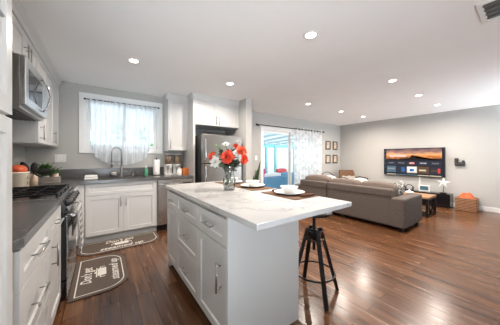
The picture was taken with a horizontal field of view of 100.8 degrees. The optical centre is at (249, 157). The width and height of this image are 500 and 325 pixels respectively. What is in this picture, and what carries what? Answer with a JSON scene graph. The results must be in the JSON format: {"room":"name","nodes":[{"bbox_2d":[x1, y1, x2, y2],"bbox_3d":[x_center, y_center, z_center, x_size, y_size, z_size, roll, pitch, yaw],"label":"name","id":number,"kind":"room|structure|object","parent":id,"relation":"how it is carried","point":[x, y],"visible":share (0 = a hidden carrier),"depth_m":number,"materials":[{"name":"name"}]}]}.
{"room":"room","nodes":[
{"label":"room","id":0,"kind":"room"},
{"bbox_2d":[12,145,24,165],"bbox_3d":[-1.610,0.030,0.600,0.120,2.440,6.050,0,0,-36],"label":"wall","id":1,"kind":"structure","parent":0,"point":[18,152],"depth_m":2.72,"materials":[{"name":"paint"}]},
{"bbox_2d":[12,0,42,70],"bbox_3d":[-2.075,-0.990,1.694,0.398,0.399,0.930,0,0,-36],"label":"upper cabinet","id":2,"kind":"object","parent":1,"relation":"attached to","point":[26,41],"visible":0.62,"depth_m":1.74,"materials":[{"name":"white paint"}]},
{"bbox_2d":[5,52,51,120],"bbox_3d":[-2.080,-0.579,1.788,0.500,0.413,0.760,0,0,-36],"label":"microwave","id":3,"kind":"object","parent":2,"relation":"attached to","point":[29,88],"visible":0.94,"depth_m":1.68,"materials":[{"name":"metal"}]},
{"bbox_2d":[12,45,61,147],"bbox_3d":[-2.718,-0.669,2.592,0.398,1.039,1.280,0,0,-36],"label":"upper cabinet","id":4,"kind":"object","parent":1,"relation":"attached to","point":[45,133],"visible":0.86,"depth_m":2.46,"materials":[{"name":"white paint"}]},
{"bbox_2d":[25,81,339,182],"bbox_3d":[0.026,0.030,5.418,8.150,2.440,0.120,0,0,-36],"label":"wall","id":5,"kind":"structure","parent":0,"point":[68,92],"depth_m":3.60,"materials":[{"name":"paint"}]},
{"bbox_2d":[54,154,65,161],"bbox_3d":[-2.942,0.010,3.212,0.135,0.120,0.010,0,0,-36],"label":"switch plate","id":6,"kind":"object","parent":5,"relation":"attached to","point":[57,157],"visible":1,"depth_m":3.21,"materials":[{"name":"white plastic"}]},
{"bbox_2d":[29,166,182,178],"bbox_3d":[-2.314,0.257,3.654,2.245,0.144,0.021,0,0,-36],"label":"backsplash","id":7,"kind":"structure","parent":5,"relation":"attached to","point":[100,172],"depth_m":3.50,"materials":[{"name":"grey stone"}]},
{"bbox_2d":[79,92,161,153],"bbox_3d":[-2.277,-0.568,3.756,1.270,0.985,0.140,0,0,-36],"label":"window","id":8,"kind":"structure","parent":5,"relation":"in","point":[85,146],"depth_m":3.49,"materials":[{"name":"white paint"}]},
{"bbox_2d":[84,98,158,108],"bbox_3d":[-2.226,-0.955,3.684,1.144,0.026,0.039,0,0,-36],"label":"curtain rod","id":9,"kind":"object","parent":8,"relation":"attached to","point":[84,98],"visible":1,"depth_m":3.65,"materials":[{"name":"brown metal"}]},
{"bbox_2d":[86,98,157,164],"bbox_3d":[-2.210,-0.419,3.662,1.090,1.098,0.082,0,0,-36],"label":"sheer curtain","id":10,"kind":"object","parent":9,"relation":"hanging from","point":[129,128],"visible":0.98,"depth_m":3.62,"materials":[{"name":"white fabric"}]},
{"bbox_2d":[162,92,187,150],"bbox_3d":[-1.465,-0.659,4.050,0.408,1.059,0.368,0,0,-36],"label":"upper cabinet","id":11,"kind":"object","parent":5,"relation":"attached to","point":[175,105],"visible":0.98,"depth_m":3.94,"materials":[{"name":"white paint"}]},
{"bbox_2d":[195,93,238,130],"bbox_3d":[-0.799,-0.904,4.355,0.950,0.569,0.648,0,0,-36],"label":"upper cabinet","id":12,"kind":"object","parent":5,"relation":"attached to","point":[211,112],"visible":0.95,"depth_m":4.12,"materials":[{"name":"white paint"}]},
{"bbox_2d":[260,125,293,184],"bbox_3d":[1.304,0.198,6.321,2.610,2.105,0.140,0,0,-36],"label":"door","id":13,"kind":"structure","parent":5,"relation":"in","point":[266,129],"depth_m":5.86,"materials":[{"name":"white paint"}]},
{"bbox_2d":[256,123,323,132],"bbox_3d":[1.312,-0.855,6.191,2.897,0.060,0.120,0,0,-36],"label":"curtain rod","id":14,"kind":"object","parent":5,"relation":"attached to","point":[256,123],"visible":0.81,"depth_m":5.78,"materials":[{"name":"brown metal"}]},
{"bbox_2d":[294,128,321,185],"bbox_3d":[1.853,0.163,6.542,1.310,2.115,0.091,0,0,-36],"label":"patterned curtain","id":15,"kind":"object","parent":14,"relation":"hanging from","point":[307,144],"visible":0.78,"depth_m":6.46,"materials":[{"name":"white fabric"}]},
{"bbox_2d":[325,141,330,149],"bbox_3d":[2.743,-0.430,7.274,0.270,0.300,0.025,0,0,-36],"label":"framed print","id":16,"kind":"object","parent":5,"relation":"attached to","point":[327,143],"visible":1,"depth_m":7.27,"materials":[{"name":"brown wood"}]},
{"bbox_2d":[325,155,330,162],"bbox_3d":[2.743,0.055,7.274,0.270,0.300,0.025,0,0,-36],"label":"framed print","id":17,"kind":"object","parent":5,"relation":"attached to","point":[327,157],"visible":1,"depth_m":7.26,"materials":[{"name":"brown wood"}]},
{"bbox_2d":[333,141,336,149],"bbox_3d":[3.093,-0.430,7.524,0.270,0.300,0.025,0,0,-36],"label":"framed print","id":18,"kind":"object","parent":5,"relation":"attached to","point":[334,142],"visible":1,"depth_m":7.51,"materials":[{"name":"brown wood"}]},
{"bbox_2d":[333,155,336,162],"bbox_3d":[3.093,0.055,7.524,0.270,0.300,0.025,0,0,-36],"label":"framed print","id":19,"kind":"object","parent":5,"relation":"attached to","point":[334,156],"visible":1,"depth_m":7.51,"materials":[{"name":"brown wood"}]},
{"bbox_2d":[225,98,251,182],"bbox_3d":[-0.283,0.030,4.569,0.140,2.440,0.900,0,0,-36],"label":"wall","id":20,"kind":"structure","parent":0,"point":[244,130],"depth_m":4.22,"materials":[{"name":"paint"}]},
{"bbox_2d":[20,0,499,125],"bbox_3d":[1.752,-1.240,3.007,8.390,0.100,6.050,0,0,-36],"label":"ceiling","id":21,"kind":"structure","parent":0,"point":[442,51],"depth_m":2.35,"materials":[{"name":"paint"}]},
{"bbox_2d":[127,58,139,63],"bbox_3d":[-1.428,-1.187,2.544,0.144,0.006,0.144,0,0,-36],"label":"recessed light","id":22,"kind":"object","parent":21,"relation":"in","point":[132,60],"visible":1,"depth_m":2.53,"materials":[{"name":"white paint"}]},
{"bbox_2d":[303,30,318,38],"bbox_3d":[0.591,-1.187,2.009,0.144,0.006,0.144,0,0,-36],"label":"recessed light","id":23,"kind":"object","parent":21,"relation":"in","point":[311,34],"visible":1,"depth_m":2.00,"materials":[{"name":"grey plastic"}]},
{"bbox_2d":[306,32,315,37],"bbox_3d":[0.591,-1.188,2.009,0.098,0.004,0.098,0,0,-36],"label":"diffuser","id":24,"kind":"object","parent":23,"relation":"attached to","point":[308,34],"depth_m":2.00,"materials":[{"name":"grey plastic"}]},
{"bbox_2d":[475,0,499,23],"bbox_3d":[2.080,-1.182,1.483,0.370,0.016,0.590,0,0,-36],"label":"ceiling vent","id":25,"kind":"object","parent":21,"relation":"in","point":[489,10],"visible":1,"depth_m":1.66,"materials":[{"name":"white metal"}]},
{"bbox_2d":[53,204,499,324],"bbox_3d":[1.752,1.290,3.007,8.390,0.080,6.050,0,0,-36],"label":"floor","id":26,"kind":"structure","parent":0,"point":[444,268],"depth_m":2.07,"materials":[{"name":"brown wood"}]},
{"bbox_2d":[0,0,11,324],"bbox_3d":[-0.879,0.030,0.256,0.668,2.440,0.860,0,0,-36],"label":"pantry cabinet","id":27,"kind":"object","parent":26,"relation":"on","point":[5,5],"visible":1,"depth_m":0.72,"materials":[{"name":"white paint"}]},
{"bbox_2d":[12,218,50,324],"bbox_3d":[-1.337,0.810,0.900,0.662,0.880,0.620,0,0,-36],"label":"base cabinet","id":28,"kind":"object","parent":26,"relation":"on","point":[31,282],"visible":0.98,"depth_m":1.01,"materials":[{"name":"white paint"}]},
{"bbox_2d":[12,198,62,251],"bbox_3d":[-1.474,0.350,1.063,0.640,0.040,1.105,0,0,-36],"label":"countertop","id":29,"kind":"structure","parent":28,"relation":"on","point":[28,217],"depth_m":1.16,"materials":[{"name":"grey stone"}]},
{"bbox_2d":[12,184,81,301],"bbox_3d":[-1.984,0.772,1.857,0.696,0.957,0.770,0,0,-36],"label":"gas range","id":30,"kind":"object","parent":26,"relation":"on","point":[68,242],"visible":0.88,"depth_m":1.79,"materials":[{"name":"black metal"}]},
{"bbox_2d":[12,187,71,201],"bbox_3d":[-2.019,0.337,1.832,0.610,0.017,0.766,0,0,-36],"label":"cooktop","id":31,"kind":"object","parent":30,"relation":"in","point":[65,194],"depth_m":1.74,"materials":[{"name":"metal"}]},
{"bbox_2d":[72,209,79,249],"bbox_3d":[-1.567,0.653,1.866,0.054,0.344,0.148,0,0,-36],"label":"dish towel","id":32,"kind":"object","parent":30,"relation":"hanging from","point":[75,210],"visible":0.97,"depth_m":1.88,"materials":[{"name":"white fabric"}]},
{"bbox_2d":[74,202,83,253],"bbox_3d":[-1.720,0.698,2.089,0.064,0.434,0.422,0,0,-36],"label":"dish towel","id":33,"kind":"object","parent":30,"relation":"hanging from","point":[79,205],"visible":0.87,"depth_m":2.10,"materials":[{"name":"white fabric"}]},
{"bbox_2d":[49,205,63,324],"bbox_3d":[-1.648,0.810,1.335,0.662,0.880,0.450,0,0,-36],"label":"base cabinet","id":34,"kind":"object","parent":26,"relation":"on","point":[55,219],"visible":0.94,"depth_m":1.48,"materials":[{"name":"white paint"}]},
{"bbox_2d":[74,184,84,245],"bbox_3d":[-2.594,0.810,2.683,0.694,0.880,1.264,0,0,-36],"label":"base cabinet","id":35,"kind":"object","parent":26,"relation":"on","point":[81,187],"visible":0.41,"depth_m":2.90,"materials":[{"name":"white paint"}]},
{"bbox_2d":[38,174,193,188],"bbox_3d":[-1.958,0.350,3.139,2.270,0.040,1.275,0,0,-36],"label":"countertop","id":36,"kind":"structure","parent":35,"relation":"on","point":[73,182],"depth_m":3.23,"materials":[{"name":"grey stone"}]},
{"bbox_2d":[12,171,29,186],"bbox_3d":[-2.480,0.241,2.184,0.220,0.178,0.220,0,0,-36],"label":"ceramic crock","id":37,"kind":"object","parent":36,"relation":"on","point":[19,179],"visible":0.59,"depth_m":2.15,"materials":[{"name":"white ceramic"}]},
{"bbox_2d":[12,165,27,171],"bbox_3d":[-2.453,0.130,2.191,0.140,0.104,0.140,0,0,-36],"label":"squash","id":38,"kind":"object","parent":37,"relation":"in","point":[15,168],"visible":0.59,"depth_m":2.16,"materials":[{"name":"orange food"}]},
{"bbox_2d":[29,174,37,185],"bbox_3d":[-2.537,0.260,2.402,0.110,0.140,0.110,0,0,-36],"label":"utensil holder","id":39,"kind":"object","parent":36,"relation":"on","point":[33,181],"visible":0.52,"depth_m":2.38,"materials":[{"name":"beige ceramic"}]},
{"bbox_2d":[20,162,30,173],"bbox_3d":[-2.590,0.180,2.396,0.106,0.261,0.024,0,0,-29],"label":"spatula","id":40,"kind":"object","parent":39,"relation":"in","point":[21,163],"visible":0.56,"depth_m":2.39,"materials":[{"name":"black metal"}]},
{"bbox_2d":[30,162,37,172],"bbox_3d":[-2.506,0.181,2.404,0.060,0.258,0.036,0,0,-8],"label":"ladle","id":41,"kind":"object","parent":39,"relation":"in","point":[34,166],"visible":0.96,"depth_m":2.40,"materials":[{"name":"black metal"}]},
{"bbox_2d":[36,168,50,173],"bbox_3d":[-2.452,0.219,2.440,0.158,0.185,0.023,0,0,-36],"label":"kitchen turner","id":42,"kind":"object","parent":39,"relation":"in","point":[45,170],"visible":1,"depth_m":2.44,"materials":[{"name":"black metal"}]},
{"bbox_2d":[38,176,60,182],"bbox_3d":[-2.680,0.292,2.730,0.260,0.075,0.120,0,0,-36],"label":"planter box","id":43,"kind":"object","parent":36,"relation":"on","point":[50,179],"visible":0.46,"depth_m":2.70,"materials":[{"name":"brown wood"}]},
{"bbox_2d":[30,163,62,176],"bbox_3d":[-2.696,0.188,2.727,0.332,0.258,0.367,0,0,-36],"label":"potted plant","id":44,"kind":"object","parent":43,"relation":"in","point":[44,165],"visible":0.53,"depth_m":2.71,"materials":[{"name":"green plant"}]},
{"bbox_2d":[84,175,97,179],"bbox_3d":[-2.382,0.297,3.103,0.160,0.066,0.160,0,0,-36],"label":"cloth","id":45,"kind":"object","parent":36,"relation":"on","point":[87,177],"visible":1,"depth_m":3.04,"materials":[{"name":"white fabric"}]},
{"bbox_2d":[109,172,117,176],"bbox_3d":[-2.314,0.286,3.515,0.124,0.089,0.124,0,0,-36],"label":"sink caddy","id":46,"kind":"object","parent":36,"relation":"on","point":[112,174],"visible":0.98,"depth_m":3.48,"materials":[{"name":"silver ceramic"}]},
{"bbox_2d":[110,147,126,176],"bbox_3d":[-2.226,0.077,3.484,0.099,0.505,0.293,0,0,21],"label":"kitchen faucet","id":47,"kind":"object","parent":36,"relation":"on","point":[111,161],"visible":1,"depth_m":3.55,"materials":[{"name":"silver metal"}]},
{"bbox_2d":[144,166,147,175],"bbox_3d":[-1.889,0.237,3.764,0.070,0.185,0.069,0,0,-36],"label":"soap bottle","id":48,"kind":"object","parent":36,"relation":"on","point":[146,168],"visible":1,"depth_m":3.74,"materials":[{"name":"green plastic"}]},
{"bbox_2d":[153,158,160,175],"bbox_3d":[-1.747,0.165,3.866,0.150,0.330,0.150,0,0,-36],"label":"paper towel roll","id":49,"kind":"object","parent":36,"relation":"on","point":[156,163],"visible":0.98,"depth_m":3.82,"materials":[{"name":"white paper"}]},
{"bbox_2d":[164,154,173,174],"bbox_3d":[-1.581,0.128,4.021,0.152,0.404,0.180,0,0,-36],"label":"dispenser","id":50,"kind":"object","parent":36,"relation":"on","point":[167,159],"visible":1,"depth_m":4.00,"materials":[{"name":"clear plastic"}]},
{"bbox_2d":[172,154,180,174],"bbox_3d":[-1.443,0.128,4.120,0.152,0.404,0.180,0,0,-36],"label":"dispenser","id":51,"kind":"object","parent":36,"relation":"on","point":[176,159],"visible":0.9,"depth_m":4.09,"materials":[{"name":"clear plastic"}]},
{"bbox_2d":[177,168,181,174],"bbox_3d":[-1.347,0.264,3.943,0.092,0.132,0.092,0,0,-36],"label":"canister","id":52,"kind":"object","parent":36,"relation":"on","point":[179,171],"visible":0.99,"depth_m":3.90,"materials":[{"name":"white ceramic"}]},
{"bbox_2d":[182,168,187,174],"bbox_3d":[-1.253,0.264,4.010,0.100,0.132,0.080,0,0,-36],"label":"box","id":53,"kind":"object","parent":36,"relation":"on","point":[184,170],"visible":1,"depth_m":3.98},
{"bbox_2d":[67,254,127,303],"bbox_3d":[-1.617,1.243,2.249,0.470,0.012,0.860,0,0,-36],"label":"floor mat","id":54,"kind":"object","parent":26,"relation":"on","point":[102,274],"visible":1,"depth_m":2.15,"materials":[{"name":"brown fabric"}]},
{"bbox_2d":[77,231,158,256],"bbox_3d":[-1.867,1.243,3.011,1.000,0.012,0.470,0,0,-36],"label":"floor mat","id":55,"kind":"object","parent":26,"relation":"on","point":[96,248],"visible":0.98,"depth_m":2.96,"materials":[{"name":"brown fabric"}]},
{"bbox_2d":[85,180,156,243],"bbox_3d":[-2.103,0.810,3.418,0.960,0.880,0.641,0,0,-36],"label":"base cabinet","id":56,"kind":"object","parent":26,"relation":"on","point":[113,210],"visible":0.94,"depth_m":3.16,"materials":[{"name":"white paint"}]},
{"bbox_2d":[166,190,178,270],"bbox_3d":[-0.608,0.801,2.406,0.668,0.897,0.380,0,0,-36],"label":"base cabinet","id":57,"kind":"object","parent":26,"relation":"on","point":[171,199],"visible":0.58,"depth_m":2.23,"materials":[{"name":"white paint"}]},
{"bbox_2d":[157,178,192,230],"bbox_3d":[-1.444,0.812,3.846,0.600,0.875,0.625,0,0,-36],"label":"dishwasher","id":58,"kind":"object","parent":26,"relation":"on","point":[162,205],"visible":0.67,"depth_m":3.51,"materials":[{"name":"grey metal"}]},
{"bbox_2d":[177,194,199,302],"bbox_3d":[-0.333,0.801,2.022,0.668,0.897,0.565,0,0,-36],"label":"base cabinet","id":59,"kind":"object","parent":26,"relation":"on","point":[187,209],"visible":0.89,"depth_m":1.81,"materials":[{"name":"white paint"}]},
{"bbox_2d":[166,181,351,230],"bbox_3d":[-0.125,0.336,1.949,0.859,0.032,1.745,0,0,-36],"label":"countertop","id":60,"kind":"structure","parent":59,"relation":"on","point":[257,210],"depth_m":1.44,"materials":[{"name":"white stone"}]},
{"bbox_2d":[223,165,235,190],"bbox_3d":[-0.204,0.198,2.037,0.132,0.243,0.132,0,0,-36],"label":"vase","id":61,"kind":"object","parent":60,"relation":"on","point":[228,166],"visible":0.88,"depth_m":2.01,"materials":[{"name":"clear glass"}]},
{"bbox_2d":[209,155,226,185],"bbox_3d":[-0.284,0.134,1.979,0.203,0.312,0.093,0,0,-17],"label":"flower","id":62,"kind":"object","parent":61,"relation":"in","point":[214,161],"visible":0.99,"depth_m":1.96,"materials":[{"name":"white plant"}]},
{"bbox_2d":[208,152,227,186],"bbox_3d":[-0.317,0.115,2.019,0.186,0.349,0.107,0,0,-21],"label":"flower","id":63,"kind":"object","parent":61,"relation":"in","point":[210,157],"visible":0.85,"depth_m":2.00,"materials":[{"name":"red plant"}]},
{"bbox_2d":[218,149,227,177],"bbox_3d":[-0.253,0.103,2.036,0.129,0.372,0.127,0,0,-12],"label":"greenery sprig","id":64,"kind":"object","parent":61,"relation":"in","point":[220,150],"visible":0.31,"depth_m":2.01,"materials":[{"name":"green plant"}]},
{"bbox_2d":[222,142,229,178],"bbox_3d":[-0.222,0.067,2.037,0.148,0.446,0.069,0,0,-17],"label":"flower","id":65,"kind":"object","parent":61,"relation":"in","point":[224,143],"visible":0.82,"depth_m":2.04,"materials":[{"name":"white plant"}]},
{"bbox_2d":[220,150,234,186],"bbox_3d":[-0.214,0.106,1.954,0.126,0.366,0.097,0,0,-28],"label":"flower","id":66,"kind":"object","parent":61,"relation":"in","point":[227,156],"visible":1,"depth_m":1.95,"materials":[{"name":"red plant"}]},
{"bbox_2d":[226,160,240,186],"bbox_3d":[-0.150,0.151,2.028,0.157,0.277,0.109,0,0,27],"label":"greenery sprig","id":67,"kind":"object","parent":61,"relation":"in","point":[236,162],"visible":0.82,"depth_m":2.01,"materials":[{"name":"green plant"}]},
{"bbox_2d":[230,150,239,186],"bbox_3d":[-0.169,0.107,2.005,0.140,0.365,0.082,0,0,11],"label":"flower","id":68,"kind":"object","parent":61,"relation":"in","point":[234,151],"visible":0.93,"depth_m":1.99,"materials":[{"name":"white plant"}]},
{"bbox_2d":[231,145,246,172],"bbox_3d":[-0.127,0.085,2.001,0.199,0.409,0.096,0,0,8],"label":"flower","id":69,"kind":"object","parent":61,"relation":"in","point":[241,150],"visible":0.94,"depth_m":1.99,"materials":[{"name":"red plant"}]},
{"bbox_2d":[230,154,248,173],"bbox_3d":[-0.118,0.129,2.000,0.204,0.322,0.083,0,0,11],"label":"flower","id":70,"kind":"object","parent":61,"relation":"in","point":[244,159],"visible":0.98,"depth_m":1.98,"materials":[{"name":"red plant"}]},
{"bbox_2d":[215,182,244,185],"bbox_3d":[-0.230,0.317,2.578,0.277,0.005,0.380,0,0,-36],"label":"placemat","id":71,"kind":"object","parent":60,"relation":"on","point":[239,183],"visible":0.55,"depth_m":2.51,"materials":[{"name":"brown wicker"}]},
{"bbox_2d":[235,185,272,190],"bbox_3d":[0.020,0.317,2.228,0.277,0.005,0.410,0,0,-36],"label":"placemat","id":72,"kind":"object","parent":60,"relation":"on","point":[237,186],"visible":0.62,"depth_m":2.12,"materials":[{"name":"brown wicker"}]},
{"bbox_2d":[241,183,264,187],"bbox_3d":[0.029,0.303,2.235,0.264,0.022,0.264,0,0,-36],"label":"dinner plate","id":73,"kind":"object","parent":72,"relation":"on","point":[245,184],"visible":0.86,"depth_m":2.24,"materials":[{"name":"white ceramic"}]},
{"bbox_2d":[246,180,259,185],"bbox_3d":[0.029,0.279,2.235,0.156,0.057,0.156,0,0,-36],"label":"bowl","id":74,"kind":"object","parent":73,"relation":"on","point":[249,182],"visible":0.96,"depth_m":2.19,"materials":[{"name":"white ceramic"}]},
{"bbox_2d":[261,191,316,199],"bbox_3d":[0.332,0.317,1.793,0.277,0.005,0.410,0,0,-36],"label":"placemat","id":75,"kind":"object","parent":60,"relation":"on","point":[293,197],"visible":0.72,"depth_m":1.72,"materials":[{"name":"brown wicker"}]},
{"bbox_2d":[274,189,304,194],"bbox_3d":[0.341,0.303,1.800,0.264,0.022,0.264,0,0,-36],"label":"dinner plate","id":76,"kind":"object","parent":75,"relation":"on","point":[280,191],"visible":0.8,"depth_m":1.81,"materials":[{"name":"white ceramic"}]},
{"bbox_2d":[280,185,297,193],"bbox_3d":[0.341,0.279,1.800,0.156,0.057,0.156,0,0,-36],"label":"bowl","id":77,"kind":"object","parent":76,"relation":"on","point":[289,189],"visible":1,"depth_m":1.76,"materials":[{"name":"white ceramic"}]},
{"bbox_2d":[299,193,314,196],"bbox_3d":[0.466,0.306,1.686,0.147,0.023,0.051,0,0,-36],"label":"napkin","id":78,"kind":"object","parent":75,"relation":"on","point":[306,194],"visible":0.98,"depth_m":1.66,"materials":[{"name":"brown fabric"}]},
{"bbox_2d":[183,92,195,182],"bbox_3d":[-1.217,0.030,4.055,0.078,2.439,0.648,0,0,-36],"label":"panel","id":79,"kind":"object","parent":26,"relation":"on","point":[188,156],"visible":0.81,"depth_m":3.89,"materials":[{"name":"white paint"}]},
{"bbox_2d":[195,134,241,182],"bbox_3d":[-0.706,0.414,4.181,0.830,1.672,0.819,0,0,-36],"label":"refrigerator","id":80,"kind":"object","parent":26,"relation":"on","point":[204,143],"visible":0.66,"depth_m":3.80,"materials":[{"name":"silver metal"}]},
{"bbox_2d":[198,204,298,324],"bbox_3d":[-0.030,0.801,1.598,0.668,0.897,0.476,0,0,-36],"label":"base cabinet","id":81,"kind":"object","parent":26,"relation":"on","point":[247,276],"visible":0.83,"depth_m":1.41,"materials":[{"name":"white paint"}]},
{"bbox_2d":[253,163,259,179],"bbox_3d":[0.082,0.675,5.039,0.270,1.150,0.270,0,0,27],"label":"snake plant","id":82,"kind":"object","parent":26,"relation":"on","point":[257,171],"visible":0.2,"depth_m":5.08,"materials":[{"name":"green plant"}]},
{"bbox_2d":[299,212,338,310],"bbox_3d":[0.594,0.869,1.919,0.376,0.759,0.376,0,0,37],"label":"bar stool","id":83,"kind":"object","parent":26,"relation":"on","point":[313,233],"visible":0.75,"depth_m":1.89,"materials":[{"name":"black metal"}]},
{"bbox_2d":[339,170,367,179],"bbox_3d":[3.427,0.844,6.946,0.699,0.815,0.766,0,0,-6],"label":"accent chair","id":84,"kind":"object","parent":26,"relation":"on","point":[341,172],"visible":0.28,"depth_m":7.25,"materials":[{"name":"brown leather"}]},
{"bbox_2d":[295,175,421,231],"bbox_3d":[2.218,0.832,4.650,0.963,0.836,2.427,0,0,-36],"label":"sofa","id":85,"kind":"object","parent":26,"relation":"on","point":[374,201],"visible":0.92,"depth_m":3.85,"materials":[{"name":"beige fabric"}]},
{"bbox_2d":[305,175,331,181],"bbox_3d":[1.646,0.619,4.976,0.275,0.408,0.724,0,0,-36],"label":"cushion","id":86,"kind":"object","parent":85,"relation":"on","point":[322,178],"depth_m":4.84,"materials":[{"name":"beige fabric"}]},
{"bbox_2d":[329,178,360,184],"bbox_3d":[2.037,0.633,4.435,0.272,0.378,0.718,0,0,-36],"label":"cushion","id":87,"kind":"object","parent":85,"relation":"on","point":[335,180],"depth_m":4.33,"materials":[{"name":"beige fabric"}]},
{"bbox_2d":[359,181,398,196],"bbox_3d":[2.410,0.636,3.915,0.271,0.374,0.678,0,0,-36],"label":"cushion","id":88,"kind":"object","parent":85,"relation":"on","point":[378,184],"depth_m":3.76,"materials":[{"name":"beige fabric"}]},
{"bbox_2d":[396,180,404,195],"bbox_3d":[2.864,0.645,3.987,0.178,0.407,0.458,0,0,25],"label":"throw pillow","id":89,"kind":"object","parent":85,"relation":"on","point":[400,184],"visible":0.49,"depth_m":3.82,"materials":[{"name":"white fabric"}]},
{"bbox_2d":[404,192,435,217],"bbox_3d":[3.573,1.040,4.913,0.590,0.420,1.170,0,0,-36],"label":"coffee table","id":90,"kind":"object","parent":26,"relation":"on","point":[427,208],"visible":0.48,"depth_m":4.47,"materials":[{"name":"beige wood"}]},
{"bbox_2d":[405,190,452,207],"bbox_3d":[4.491,1.080,5.872,0.300,0.340,1.780,0,0,-36],"label":"media console","id":91,"kind":"object","parent":26,"relation":"on","point":[443,200],"visible":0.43,"depth_m":5.22,"materials":[{"name":"black wood"}]},
{"bbox_2d":[418,185,429,191],"bbox_3d":[4.709,0.823,5.585,0.100,0.171,0.240,0,0,-36],"label":"digital frame","id":92,"kind":"object","parent":91,"relation":"on","point":[426,188],"visible":1,"depth_m":5.56,"materials":[{"name":"white"}]},
{"bbox_2d":[422,202,452,206],"bbox_3d":[4.491,1.205,5.872,0.300,0.030,1.780,0,0,-36],"label":"baseboard","id":93,"kind":"structure","parent":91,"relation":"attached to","point":[424,203],"depth_m":5.21,"materials":[{"name":"black wood"}]},
{"bbox_2d":[437,178,448,193],"bbox_3d":[4.923,0.706,5.268,0.100,0.407,0.270,0,0,-36],"label":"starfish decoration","id":94,"kind":"object","parent":91,"relation":"on","point":[443,182],"visible":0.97,"depth_m":5.26,"materials":[{"name":"white metal"}]},
{"bbox_2d":[455,196,478,212],"bbox_3d":[5.137,1.097,4.901,0.340,0.303,0.350,0,0,-36],"label":"wicker basket","id":95,"kind":"object","parent":26,"relation":"on","point":[463,204],"visible":0.89,"depth_m":4.80,"materials":[{"name":"brown wicker"}]},
{"bbox_2d":[459,192,474,198],"bbox_3d":[5.137,0.942,4.901,0.296,0.216,0.306,0,0,-36],"label":"blanket","id":96,"kind":"object","parent":95,"relation":"in","point":[463,195],"visible":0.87,"depth_m":4.86,"materials":[{"name":"orange fabric"}]},
{"bbox_2d":[340,104,499,207],"bbox_3d":[5.114,0.030,5.414,0.120,2.440,6.050,0,0,-36],"label":"wall","id":97,"kind":"structure","parent":0,"point":[471,135],"depth_m":5.39,"materials":[{"name":"paint"}]},
{"bbox_2d":[384,147,445,177],"bbox_3d":[4.627,0.130,5.914,0.090,0.790,1.420,0,0,-36],"label":"television","id":98,"kind":"object","parent":97,"relation":"attached to","point":[423,162],"visible":1,"depth_m":5.79,"materials":[{"name":"black plastic"}]},
{"bbox_2d":[386,148,441,158],"bbox_3d":[4.596,-0.082,5.883,0.001,0.319,1.284,0,0,-36],"label":"picture","id":99,"kind":"object","parent":98,"relation":"attached to","point":[403,153],"depth_m":5.83,"materials":[{"name":"multicoloured"}]},
{"bbox_2d":[454,158,464,165],"bbox_3d":[5.198,0.110,5.130,0.075,0.190,0.180,0,0,-36],"label":"wall holder","id":100,"kind":"object","parent":97,"relation":"attached to","point":[456,163],"visible":1,"depth_m":5.14,"materials":[{"name":"black plastic"}]},
{"bbox_2d":[454,163,464,165],"bbox_3d":[5.198,0.165,5.130,0.075,0.070,0.180,0,0,-36],"label":"tray","id":101,"kind":"object","parent":100,"relation":"on","point":[456,164],"depth_m":5.11,"materials":[{"name":"black plastic"}]},
{"bbox_2d":[451,202,499,212],"bbox_3d":[5.095,1.195,5.326,0.014,0.110,5.930,0,0,-36],"label":"baseboard","id":102,"kind":"structure","parent":97,"relation":"attached to","point":[481,208],"depth_m":4.76,"materials":[{"name":"white paint"}]},
{"label":"outside","id":103,"kind":"structure","parent":0,"visible":0},
{"bbox_3d":[-5.028,1.310,13.895,36.000,0.080,19.550,0,0,-36],"label":"ground","id":104,"kind":"structure","parent":103,"visible":0},
{"bbox_2d":[263,151,292,170],"bbox_3d":[-5.494,0.350,14.545,34.000,1.840,0.110,0,0,-36],"label":"fence","id":105,"kind":"object","parent":104,"relation":"on","point":[282,157],"visible":0.02,"depth_m":20.55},
{"bbox_2d":[263,132,293,172],"bbox_3d":[1.404,0.075,9.721,8.400,2.390,5.194,0,0,-36],"label":"patio cover","id":106,"kind":"object","parent":104,"relation":"on","point":[270,138],"visible":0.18,"depth_m":12.05,"materials":[{"name":"teal paint"}]},
{"bbox_2d":[263,172,293,188],"bbox_3d":[1.069,0.916,8.083,1.750,0.709,0.800,0,0,-36],"label":"outdoor sofa","id":107,"kind":"object","parent":104,"relation":"on","point":[274,179],"visible":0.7,"depth_m":7.58,"materials":[{"name":"blue fabric"}]},
{"bbox_2d":[264,172,280,176],"bbox_3d":[0.857,0.730,7.753,0.758,0.338,0.208,0,0,-36],"label":"cushion","id":108,"kind":"object","parent":107,"relation":"on","point":[273,173],"depth_m":7.64,"materials":[{"name":"white fabric"}]},
{"bbox_2d":[281,172,293,175],"bbox_3d":[1.442,0.735,8.172,0.758,0.328,0.208,0,0,-36],"label":"cushion","id":109,"kind":"object","parent":107,"relation":"on","point":[283,173],"depth_m":8.04,"materials":[{"name":"blue fabric"}]},
{"bbox_2d":[276,168,286,172],"bbox_3d":[1.758,0.916,10.514,0.700,0.709,0.708,0,0,-36],"label":"patio chair","id":110,"kind":"object","parent":104,"relation":"on","point":[280,170],"visible":0.33,"depth_m":10.58,"materials":[{"name":"red fabric"}]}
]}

